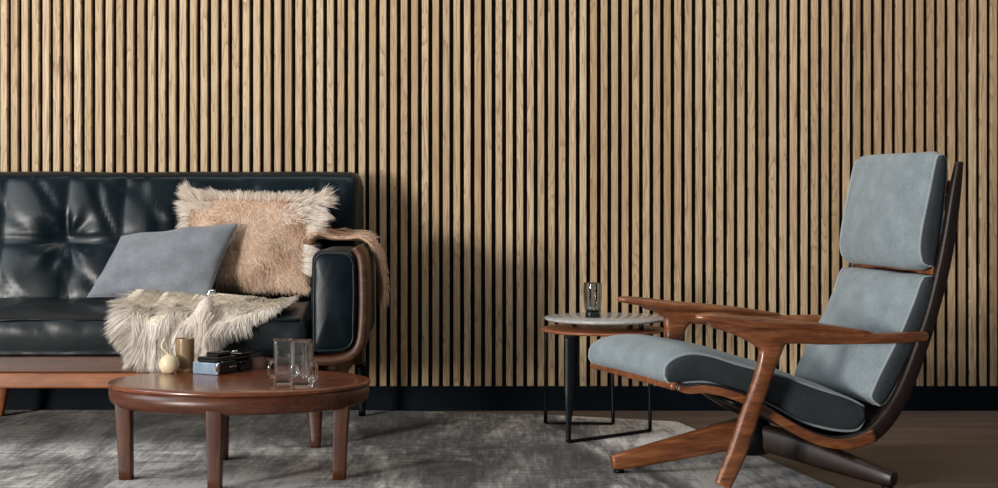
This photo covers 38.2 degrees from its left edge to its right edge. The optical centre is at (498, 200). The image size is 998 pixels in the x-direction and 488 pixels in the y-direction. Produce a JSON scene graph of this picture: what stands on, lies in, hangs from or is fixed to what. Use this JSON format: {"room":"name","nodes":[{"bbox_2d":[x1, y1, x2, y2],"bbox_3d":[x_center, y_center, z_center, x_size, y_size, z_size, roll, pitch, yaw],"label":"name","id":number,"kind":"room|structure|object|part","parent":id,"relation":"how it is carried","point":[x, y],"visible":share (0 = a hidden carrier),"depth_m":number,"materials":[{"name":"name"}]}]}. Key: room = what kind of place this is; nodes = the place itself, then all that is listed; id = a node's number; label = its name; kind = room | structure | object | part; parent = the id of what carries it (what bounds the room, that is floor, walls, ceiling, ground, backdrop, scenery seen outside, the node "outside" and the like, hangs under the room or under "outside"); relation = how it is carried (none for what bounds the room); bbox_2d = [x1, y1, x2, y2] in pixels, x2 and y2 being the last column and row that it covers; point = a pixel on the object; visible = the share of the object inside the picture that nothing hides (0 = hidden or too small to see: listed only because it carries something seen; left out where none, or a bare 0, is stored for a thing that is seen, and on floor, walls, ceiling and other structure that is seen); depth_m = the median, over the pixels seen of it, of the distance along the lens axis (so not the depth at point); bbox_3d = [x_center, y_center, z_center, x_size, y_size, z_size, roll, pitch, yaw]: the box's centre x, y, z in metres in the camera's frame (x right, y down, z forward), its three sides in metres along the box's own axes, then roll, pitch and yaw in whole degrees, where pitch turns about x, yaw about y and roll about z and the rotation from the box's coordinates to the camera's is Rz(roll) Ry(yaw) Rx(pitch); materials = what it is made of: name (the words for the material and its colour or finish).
{"room":"living room","nodes":[
{"label":"living room","id":0,"kind":"room"},
{"bbox_2d":[0,0,997,384],"bbox_3d":[-0.200,-0.600,5.556,6.800,2.800,0.068,0,0,0],"label":"wall","id":1,"kind":"structure","parent":0,"point":[20,1],"depth_m":5.52,"materials":[{"name":"beige wood"}]},
{"bbox_2d":[1,0,996,385],"bbox_3d":[-0.242,-0.647,5.511,6.782,2.706,0.022,0,0,0],"label":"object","id":2,"kind":"structure","parent":1,"relation":"attached to","point":[982,4],"depth_m":5.50,"materials":[{"name":"brown wood"}]},
{"bbox_2d":[6,385,997,410],"bbox_3d":[-0.200,0.753,5.508,6.800,0.094,0.028,0,0,0],"label":"baseboard","id":3,"kind":"structure","parent":1,"relation":"attached to","point":[384,398],"depth_m":5.49,"materials":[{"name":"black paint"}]},
{"bbox_2d":[428,411,997,487],"bbox_3d":[-0.200,0.820,2.315,6.800,0.040,6.430,0,0,0],"label":"floor","id":4,"kind":"structure","parent":0,"point":[926,449],"depth_m":4.68,"materials":[{"name":"brown wood"}]},
{"bbox_2d":[0,410,834,487],"bbox_3d":[-0.900,0.797,4.190,4.200,0.006,2.580,0,0,0],"label":"area rug","id":5,"kind":"object","parent":4,"relation":"on","point":[39,448],"visible":0.92,"depth_m":4.51,"materials":[{"name":"grey carpet"}]},
{"bbox_2d":[0,171,374,447],"bbox_3d":[-1.679,0.342,5.017,2.519,0.903,0.830,0,0,0],"label":"leather sofa","id":6,"kind":"object","parent":5,"relation":"on","point":[60,230],"visible":0.7,"depth_m":5.17,"materials":[{"name":"black leather"}]},
{"bbox_3d":[-1.825,0.692,5.310,0.072,0.203,0.052,0,0,0],"label":"leg","id":7,"kind":"part","parent":6,"relation":"part of","materials":[{"name":"brown wood"}]},
{"bbox_2d":[0,298,311,355],"bbox_3d":[-1.680,0.422,4.923,2.140,0.164,0.631,0,0,0],"label":"seat cushion","id":8,"kind":"object","parent":6,"relation":"on","point":[28,326],"depth_m":4.62,"materials":[{"name":"leather"}]},
{"bbox_3d":[-1.700,0.526,4.669,2.200,0.052,0.062,0,0,0],"label":"rail","id":9,"kind":"part","parent":6,"relation":"part of","materials":[{"name":"brown wood"}]},
{"bbox_2d":[87,223,238,297],"bbox_3d":[-1.153,0.203,4.952,0.483,0.255,0.186,0,0,7],"label":"cushion","id":10,"kind":"object","parent":6,"relation":"on","point":[186,259],"visible":0.93,"depth_m":4.90,"materials":[{"name":"grey fabric"}]},
{"bbox_3d":[-1.680,0.577,4.666,2.320,0.048,0.088,0,0,0],"label":"rail","id":11,"kind":"part","parent":6,"relation":"part of","materials":[{"name":"brown wood"}]},
{"bbox_3d":[-1.643,0.165,5.295,2.275,0.550,0.271,0,0,0],"label":"backrest","id":12,"kind":"part","parent":6,"relation":"part of","materials":[{"name":"black leather"}]},
{"bbox_2d":[103,289,298,373],"bbox_3d":[-0.972,0.426,4.710,0.610,0.261,0.330,0,0,0],"label":"sheepskin throw","id":13,"kind":"object","parent":6,"relation":"on","point":[140,321],"visible":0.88,"depth_m":4.59,"materials":[{"name":"fur"}]},
{"bbox_2d":[204,289,216,294],"bbox_3d":[-0.950,0.299,4.753,0.043,0.018,0.040,0,0,0],"label":"clasp","id":14,"kind":"object","parent":13,"relation":"on","point":[210,291],"visible":1,"depth_m":4.75,"materials":[{"name":"silver metal"}]},
{"bbox_2d":[170,179,339,296],"bbox_3d":[-0.870,0.128,5.084,0.615,0.429,0.253,0,0,7],"label":"cushion","id":15,"kind":"object","parent":6,"relation":"on","point":[269,251],"visible":0.88,"depth_m":5.04,"materials":[{"name":"fur"}]},
{"bbox_3d":[-0.600,0.692,4.663,0.064,0.204,0.078,0,0,0],"label":"leg","id":16,"kind":"part","parent":6,"relation":"part of","materials":[{"name":"brown wood"}]},
{"bbox_3d":[-0.585,0.336,4.700,0.330,0.392,0.150,0,0,0],"label":"arm frame","id":17,"kind":"part","parent":6,"relation":"part of","materials":[{"name":"brown wood"}]},
{"bbox_3d":[-0.560,0.555,4.995,0.060,0.090,0.590,0,0,0],"label":"rail","id":18,"kind":"part","parent":6,"relation":"part of","materials":[{"name":"brown wood"}]},
{"bbox_3d":[-0.530,0.322,4.960,0.149,0.334,0.711,0,0,0],"label":"armrest","id":19,"kind":"part","parent":6,"relation":"part of","materials":[{"name":"black leather"}]},
{"bbox_2d":[306,228,389,310],"bbox_3d":[-0.526,0.247,5.115,0.280,0.305,0.307,0,0,0],"label":"suede hide","id":20,"kind":"object","parent":6,"relation":"on","point":[342,234],"visible":0.99,"depth_m":5.06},
{"bbox_3d":[-1.670,0.515,5.325,2.340,0.170,0.090,0,0,0],"label":"rail","id":21,"kind":"part","parent":6,"relation":"part of","materials":[{"name":"brown wood"}]},
{"bbox_3d":[-0.505,0.694,5.311,0.040,0.200,0.042,0,0,0],"label":"leg","id":22,"kind":"part","parent":6,"relation":"part of","materials":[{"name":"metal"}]},
{"bbox_2d":[107,369,370,487],"bbox_3d":[-0.758,0.659,4.220,0.762,0.270,0.564,0,0,0],"label":"coffee table","id":23,"kind":"object","parent":5,"relation":"on","point":[247,392],"visible":0.96,"depth_m":4.05,"materials":[{"name":"brown wood"}]},
{"bbox_3d":[-1.069,0.666,4.115,0.048,0.256,0.044,0,0,0],"label":"leg","id":24,"kind":"part","parent":23,"relation":"part of","materials":[{"name":"brown wood"}]},
{"bbox_2d":[159,338,179,373],"bbox_3d":[-1.003,0.470,4.385,0.062,0.108,0.062,0,0,0],"label":"bud vase","id":25,"kind":"object","parent":23,"relation":"on","point":[169,363],"visible":1,"depth_m":4.37,"materials":[{"name":"beige ceramic"}]},
{"bbox_2d":[175,337,194,371],"bbox_3d":[-0.966,0.473,4.432,0.058,0.102,0.058,0,0,0],"label":"tumbler","id":26,"kind":"object","parent":23,"relation":"on","point":[184,346],"visible":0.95,"depth_m":4.41,"materials":[{"name":"beige glass"}]},
{"bbox_3d":[-0.782,0.666,3.968,0.047,0.256,0.044,0,0,0],"label":"leg","id":27,"kind":"part","parent":23,"relation":"part of","materials":[{"name":"brown wood"}]},
{"bbox_3d":[-0.852,0.666,4.430,0.047,0.256,0.044,0,0,0],"label":"leg","id":28,"kind":"part","parent":23,"relation":"part of","materials":[{"name":"brown wood"}]},
{"bbox_2d":[193,349,259,374],"bbox_3d":[-0.838,0.492,4.433,0.104,0.064,0.198,0,0,30],"label":"film camera","id":29,"kind":"object","parent":23,"relation":"on","point":[218,362],"visible":1,"depth_m":4.38,"materials":[{"name":"black metal"}]},
{"bbox_3d":[-0.885,0.506,4.356,0.098,0.035,0.010,0,0,30],"label":"panel","id":30,"kind":"part","parent":29,"relation":"part of","materials":[{"name":"silver metal"}]},
{"bbox_3d":[-0.845,0.499,4.330,0.013,0.025,0.013,0,0,0],"label":"knob","id":31,"kind":"part","parent":29,"relation":"part of","materials":[{"name":"silver metal"}]},
{"bbox_3d":[-0.845,0.481,4.429,0.084,0.018,0.160,0,0,30],"label":"plate","id":32,"kind":"part","parent":29,"relation":"part of","materials":[{"name":"black paint"}]},
{"bbox_2d":[267,338,291,383],"bbox_3d":[-0.630,0.461,4.153,0.073,0.126,0.055,0,0,-14],"label":"glass mug","id":33,"kind":"object","parent":23,"relation":"on","point":[281,346],"visible":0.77,"depth_m":4.13,"materials":[{"name":"clear glass"}]},
{"bbox_3d":[-0.655,0.483,4.147,0.022,0.055,0.008,0,0,-14],"label":"handle","id":34,"kind":"part","parent":33,"relation":"part of","materials":[{"name":"clear glass"}]},
{"bbox_2d":[289,339,317,385],"bbox_3d":[-0.553,0.459,4.093,0.080,0.129,0.062,0,0,0],"label":"glass mug","id":35,"kind":"object","parent":23,"relation":"on","point":[301,350],"visible":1,"depth_m":4.07,"materials":[{"name":"clear glass"}]},
{"bbox_3d":[-0.524,0.483,4.091,0.023,0.055,0.008,0,0,6],"label":"handle","id":36,"kind":"part","parent":35,"relation":"part of","materials":[{"name":"clear glass"}]},
{"bbox_3d":[-0.451,0.666,4.115,0.048,0.256,0.044,0,0,0],"label":"leg","id":37,"kind":"part","parent":23,"relation":"part of","materials":[{"name":"brown wood"}]},
{"bbox_2d":[540,312,663,442],"bbox_3d":[0.360,0.597,4.971,0.434,0.394,0.428,0,0,-16],"label":"side table","id":38,"kind":"object","parent":5,"relation":"on","point":[574,325],"visible":0.88,"depth_m":4.87,"materials":[{"name":"black metal"}]},
{"bbox_3d":[0.167,0.618,5.110,0.013,0.343,0.033,0,0,-9],"label":"leg","id":39,"kind":"part","parent":38,"relation":"part of","materials":[{"name":"metal"}]},
{"bbox_3d":[0.240,0.620,4.763,0.049,0.345,0.100,0,0,0],"label":"leg","id":40,"kind":"part","parent":38,"relation":"part of","materials":[{"name":"metal"}]},
{"bbox_2d":[583,282,601,317],"bbox_3d":[0.322,0.340,4.950,0.064,0.119,0.064,0,0,0],"label":"tumbler","id":41,"kind":"object","parent":38,"relation":"on","point":[592,291],"visible":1,"depth_m":4.93,"materials":[{"name":"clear glass"}]},
{"bbox_2d":[540,324,663,335],"bbox_3d":[0.357,0.443,4.970,0.428,0.010,0.428,0,0,0],"label":"shelf","id":42,"kind":"object","parent":38,"relation":"attached to","point":[561,329],"depth_m":4.91,"materials":[{"name":"brown wood"}]},
{"bbox_3d":[0.402,0.618,5.110,0.013,0.343,0.033,0,0,-11],"label":"leg","id":43,"kind":"part","parent":38,"relation":"part of","materials":[{"name":"metal"}]},
{"bbox_3d":[0.517,0.618,4.940,0.013,0.343,0.033,0,0,11],"label":"leg","id":44,"kind":"part","parent":38,"relation":"part of","materials":[{"name":"metal"}]},
{"bbox_2d":[588,151,963,487],"bbox_3d":[0.794,0.327,4.355,0.973,0.946,0.869,0,0,-12],"label":"lounge chair","id":45,"kind":"object","parent":5,"relation":"on","point":[859,366],"visible":1,"depth_m":4.14,"materials":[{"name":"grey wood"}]},
{"bbox_3d":[0.389,0.510,4.230,0.024,0.022,0.557,0,0,-20],"label":"rail","id":46,"kind":"part","parent":45,"relation":"part of","materials":[{"name":"brown wood"}]},
{"bbox_3d":[0.541,0.719,4.260,0.438,0.130,0.060,0,0,-12],"label":"leg","id":47,"kind":"part","parent":45,"relation":"part of","materials":[{"name":"brown wood"}]},
{"bbox_2d":[590,334,839,430],"bbox_3d":[0.663,0.533,4.288,0.682,0.263,0.512,0,0,-12],"label":"seat cushion","id":48,"kind":"object","parent":45,"relation":"on","point":[810,398],"depth_m":4.07,"materials":[{"name":"grey fabric"}]},
{"bbox_3d":[0.733,0.419,4.628,0.731,0.236,0.074,0,0,-12],"label":"armrest","id":49,"kind":"part","parent":45,"relation":"part of","materials":[{"name":"brown wood"}]},
{"bbox_3d":[0.732,0.719,4.547,0.056,0.131,0.469,0,0,-6],"label":"leg","id":50,"kind":"part","parent":45,"relation":"part of","materials":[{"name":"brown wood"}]},
{"bbox_3d":[0.758,0.293,4.586,0.947,0.814,0.036,0,0,-12],"label":"frame","id":51,"kind":"part","parent":45,"relation":"part of","materials":[{"name":"brown wood"}]},
{"bbox_3d":[0.754,0.628,4.307,0.195,0.095,0.170,0,0,-12],"label":"mount plate","id":52,"kind":"part","parent":45,"relation":"part of","materials":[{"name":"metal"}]},
{"bbox_3d":[0.750,0.538,4.037,0.595,0.229,0.014,0,0,-12],"label":"panel","id":53,"kind":"part","parent":45,"relation":"part of","materials":[{"name":"grey fabric"}]},
{"bbox_3d":[0.878,0.548,4.008,0.705,0.486,0.074,0,0,-12],"label":"armrest","id":54,"kind":"part","parent":45,"relation":"part of","materials":[{"name":"brown wood"}]},
{"bbox_3d":[0.909,0.293,4.062,0.871,0.814,0.036,0,0,-12],"label":"frame","id":55,"kind":"part","parent":45,"relation":"part of","materials":[{"name":"brown wood"}]},
{"bbox_3d":[0.929,0.726,4.145,0.462,0.131,0.056,0,0,44],"label":"leg","id":56,"kind":"part","parent":45,"relation":"part of","materials":[{"name":"brown wood"}]},
{"bbox_2d":[796,267,928,404],"bbox_3d":[1.085,0.399,4.378,0.243,0.378,0.524,0,0,-12],"label":"cushion","id":57,"kind":"object","parent":45,"relation":"on","point":[873,299],"depth_m":4.21,"materials":[{"name":"grey fabric"}]},
{"bbox_3d":[1.158,0.399,4.118,0.197,0.365,0.014,0,0,-12],"label":"panel","id":58,"kind":"part","parent":45,"relation":"part of","materials":[{"name":"grey fabric"}]},
{"bbox_3d":[1.250,0.027,4.142,0.081,0.318,0.014,0,0,-12],"label":"panel","id":59,"kind":"part","parent":45,"relation":"part of","materials":[{"name":"grey fabric"}]}
]}

